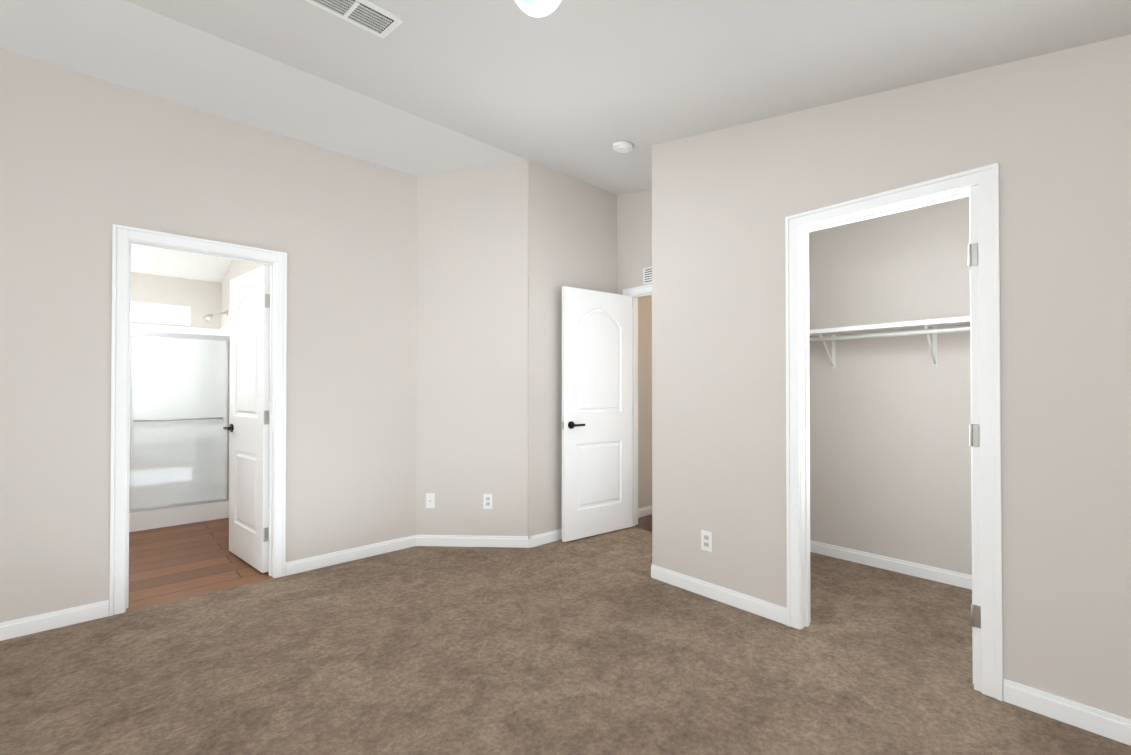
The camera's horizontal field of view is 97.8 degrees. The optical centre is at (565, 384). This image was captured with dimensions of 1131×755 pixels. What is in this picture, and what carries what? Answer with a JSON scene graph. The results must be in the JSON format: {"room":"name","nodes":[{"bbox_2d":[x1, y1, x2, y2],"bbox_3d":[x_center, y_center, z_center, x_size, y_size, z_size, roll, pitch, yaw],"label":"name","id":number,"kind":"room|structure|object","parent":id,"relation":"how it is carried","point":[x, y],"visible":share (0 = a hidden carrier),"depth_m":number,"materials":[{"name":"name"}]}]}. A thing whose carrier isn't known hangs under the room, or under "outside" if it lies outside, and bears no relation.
{"room":"empty bedroom","nodes":[
{"label":"empty bedroom","id":0,"kind":"room"},
{"bbox_2d":[131,272,221,328],"bbox_3d":[-2.333,-0.253,6.708,8.700,3.060,0.110,0,-1,-42],"label":"wall","id":1,"kind":"structure","parent":0,"point":[200,298],"depth_m":5.14,"materials":[{"name":"paint"}]},
{"bbox_2d":[131,301,189,325],"bbox_3d":[-4.295,-0.719,4.916,0.880,0.200,0.106,0,-1,-42],"label":"bathroom window","id":2,"kind":"structure","parent":1,"relation":"in","point":[158,313],"depth_m":5.04,"materials":[{"name":"white glass"}]},
{"bbox_2d":[126,518,272,611],"bbox_3d":[-3.618,1.265,3.589,2.410,0.030,2.955,0,-1,-42],"label":"floor","id":3,"kind":"structure","parent":0,"point":[173,563],"depth_m":3.42,"materials":[{"name":"brown wood"}]},
{"bbox_2d":[129,310,229,531],"bbox_3d":[-3.987,0.243,4.510,1.498,2.030,0.888,0,-1,-42],"label":"shower enclosure","id":4,"kind":"object","parent":3,"relation":"on","point":[179,416],"visible":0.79,"depth_m":4.44,"materials":[{"name":"white"}]},
{"bbox_2d":[0,48,416,622],"bbox_3d":[-2.173,-0.286,2.997,3.144,3.060,0.110,0,-1,-42],"label":"wall","id":5,"kind":"structure","parent":0,"point":[87,161],"depth_m":2.80,"materials":[{"name":"paint"}]},
{"bbox_2d":[109,224,286,615],"bbox_3d":[-2.180,0.190,2.987,0.841,2.108,0.148,0,-1,-42],"label":"trim","id":6,"kind":"structure","parent":5,"relation":"attached to","point":[124,238],"depth_m":2.75,"materials":[{"name":"white wood"}]},
{"bbox_2d":[223,265,269,572],"bbox_3d":[-2.248,0.227,3.466,0.177,2.020,0.707,0,-1,-42],"label":"bathroom door","id":7,"kind":"structure","parent":5,"relation":"in","point":[248,428],"depth_m":3.41,"materials":[{"name":"white wood"}]},
{"bbox_2d":[221,260,269,401],"bbox_3d":[-2.770,-0.273,4.379,0.110,3.060,2.735,0,-1,-42],"label":"wall","id":8,"kind":"structure","parent":0,"point":[237,268],"depth_m":4.98,"materials":[{"name":"paint"}]},
{"bbox_2d":[416,160,527,535],"bbox_3d":[-0.710,-0.278,3.884,0.897,3.060,0.110,0,-1,3],"label":"wall","id":9,"kind":"structure","parent":0,"point":[472,310],"depth_m":3.83,"materials":[{"name":"paint"}]},
{"bbox_2d":[426,493,434,507],"bbox_3d":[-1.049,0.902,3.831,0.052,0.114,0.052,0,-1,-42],"label":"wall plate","id":10,"kind":"object","parent":9,"relation":"attached to","point":[430,500],"visible":1,"depth_m":3.83,"materials":[{"name":"white plastic"}]},
{"bbox_2d":[483,494,491,508],"bbox_3d":[-0.599,0.902,3.809,0.070,0.114,0.009,0,-1,3],"label":"electrical outlet","id":11,"kind":"object","parent":9,"relation":"attached to","point":[487,501],"visible":1,"depth_m":3.81,"materials":[{"name":"white plastic"}]},
{"bbox_2d":[0,527,1130,754],"bbox_3d":[0.067,1.251,1.994,5.130,0.030,4.375,0,-1,-42],"label":"floor carpet","id":12,"kind":"object","parent":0,"point":[604,643],"visible":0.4,"depth_m":2.13,"materials":[{"name":"brown carpet"}]},
{"bbox_2d":[0,0,1130,282],"bbox_3d":[0.102,-1.418,4.060,8.700,0.737,7.500,0,-1,-42],"label":"ceiling","id":13,"kind":"structure","parent":0,"point":[576,88],"depth_m":2.39,"materials":[{"name":"paint"}]},
{"bbox_2d":[305,0,403,38],"bbox_3d":[-0.910,-1.596,2.093,0.370,0.045,0.218,0,-1,-42],"label":"ceiling vent","id":14,"kind":"object","parent":13,"relation":"in","point":[372,18],"visible":1,"depth_m":2.12,"materials":[{"name":"white metal"}]},
{"bbox_2d":[515,0,560,16],"bbox_3d":[-0.099,-1.399,1.747,0.196,0.150,0.194,0,-1,-42],"label":"ceiling light","id":15,"kind":"object","parent":13,"relation":"attached to","point":[538,8],"visible":1,"depth_m":1.74,"materials":[{"name":"white glass"}]},
{"bbox_2d":[612,140,632,152],"bbox_3d":[0.378,-1.570,3.261,0.132,0.059,0.135,0,-1,-42],"label":"smoke detector","id":16,"kind":"object","parent":13,"relation":"attached to","point":[620,146],"visible":1,"depth_m":3.22,"materials":[{"name":"white plastic"}]},
{"bbox_2d":[527,160,651,538],"bbox_3d":[1.384,-0.264,5.393,4.613,3.060,0.110,0,-1,-42],"label":"wall","id":17,"kind":"structure","parent":0,"point":[572,231],"depth_m":3.99,"materials":[{"name":"paint"}]},
{"bbox_2d":[0,528,1130,745],"bbox_3d":[-0.151,1.192,1.877,4.410,0.085,4.255,0,-1,-42],"label":"baseboard","id":18,"kind":"structure","parent":17,"relation":"attached to","point":[1095,720],"depth_m":2.62,"materials":[{"name":"white wood"}]},
{"bbox_2d":[562,286,631,541],"bbox_3d":[0.267,0.233,4.148,0.753,2.020,0.158,0,-1,-42],"label":"entry door","id":19,"kind":"structure","parent":17,"relation":"in","point":[596,412],"depth_m":4.09,"materials":[{"name":"white wood"}]},
{"bbox_2d":[638,505,651,517],"bbox_3d":[1.799,1.226,5.677,3.380,0.085,0.013,0,-1,-42],"label":"baseboard","id":20,"kind":"structure","parent":17,"relation":"attached to","point":[645,511],"depth_m":4.70,"materials":[{"name":"white wood"}]},
{"bbox_2d":[617,190,651,294],"bbox_3d":[0.847,-0.275,4.147,0.110,3.060,1.003,0,-1,-42],"label":"wall","id":21,"kind":"structure","parent":0,"point":[634,234],"depth_m":4.34,"materials":[{"name":"paint"}]},
{"bbox_2d":[623,284,651,525],"bbox_3d":[0.862,0.200,4.125,0.148,2.108,0.886,0,-1,-42],"label":"trim","id":22,"kind":"structure","parent":21,"relation":"attached to","point":[635,293],"depth_m":4.39,"materials":[{"name":"white wood"}]},
{"bbox_2d":[643,266,651,284],"bbox_3d":[0.772,-0.930,4.140,0.016,0.140,0.300,0,-1,-42],"label":"air vent","id":23,"kind":"object","parent":21,"relation":"in","point":[647,275],"visible":0.4,"depth_m":4.21,"materials":[{"name":"white metal"}]},
{"bbox_2d":[632,514,651,531],"bbox_3d":[2.100,1.280,5.355,3.570,0.030,1.113,0,-1,-42],"label":"floor","id":24,"kind":"structure","parent":0,"point":[644,522],"depth_m":4.47,"materials":[{"name":"brown wood"}]},
{"bbox_2d":[652,142,665,567],"bbox_3d":[2.218,-0.271,4.648,4.390,3.060,0.110,0,-1,-42],"label":"wall","id":25,"kind":"structure","parent":0,"point":[659,354],"depth_m":3.16,"materials":[{"name":"paint"}]},
{"bbox_2d":[809,196,971,574],"bbox_3d":[2.505,-0.285,3.062,0.110,3.060,2.617,0,-1,-42],"label":"wall","id":26,"kind":"structure","parent":0,"point":[890,455],"depth_m":3.31,"materials":[{"name":"paint"}]},
{"bbox_2d":[809,316,969,367],"bbox_3d":[2.316,-0.255,2.963,0.301,0.258,2.503,0,-1,-42],"label":"closet shelf","id":27,"kind":"object","parent":26,"relation":"attached to","point":[934,324],"visible":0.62,"depth_m":3.13,"materials":[{"name":"white"}]},
{"bbox_2d":[810,540,971,589],"bbox_3d":[2.423,1.202,3.048,0.013,0.085,2.507,0,-1,-42],"label":"baseboard","id":28,"kind":"structure","parent":26,"relation":"attached to","point":[958,579],"depth_m":3.28,"materials":[{"name":"white wood"}]},
{"bbox_2d":[666,35,1130,719],"bbox_3d":[1.561,-0.293,2.197,0.110,3.060,2.617,0,-1,-42],"label":"wall","id":29,"kind":"structure","parent":0,"point":[1050,133],"depth_m":1.93,"materials":[{"name":"paint"}]},
{"bbox_2d":[701,530,711,551],"bbox_3d":[0.828,0.919,2.898,0.009,0.114,0.070,0,-1,-42],"label":"electrical outlet","id":30,"kind":"object","parent":29,"relation":"attached to","point":[706,540],"visible":1,"depth_m":2.89,"materials":[{"name":"white plastic"}]},
{"bbox_2d":[785,163,1002,700],"bbox_3d":[1.474,0.184,2.288,0.148,2.108,0.834,0,-1,-42],"label":"trim","id":31,"kind":"structure","parent":29,"relation":"attached to","point":[979,186],"depth_m":2.01,"materials":[{"name":"white wood"}]}
]}

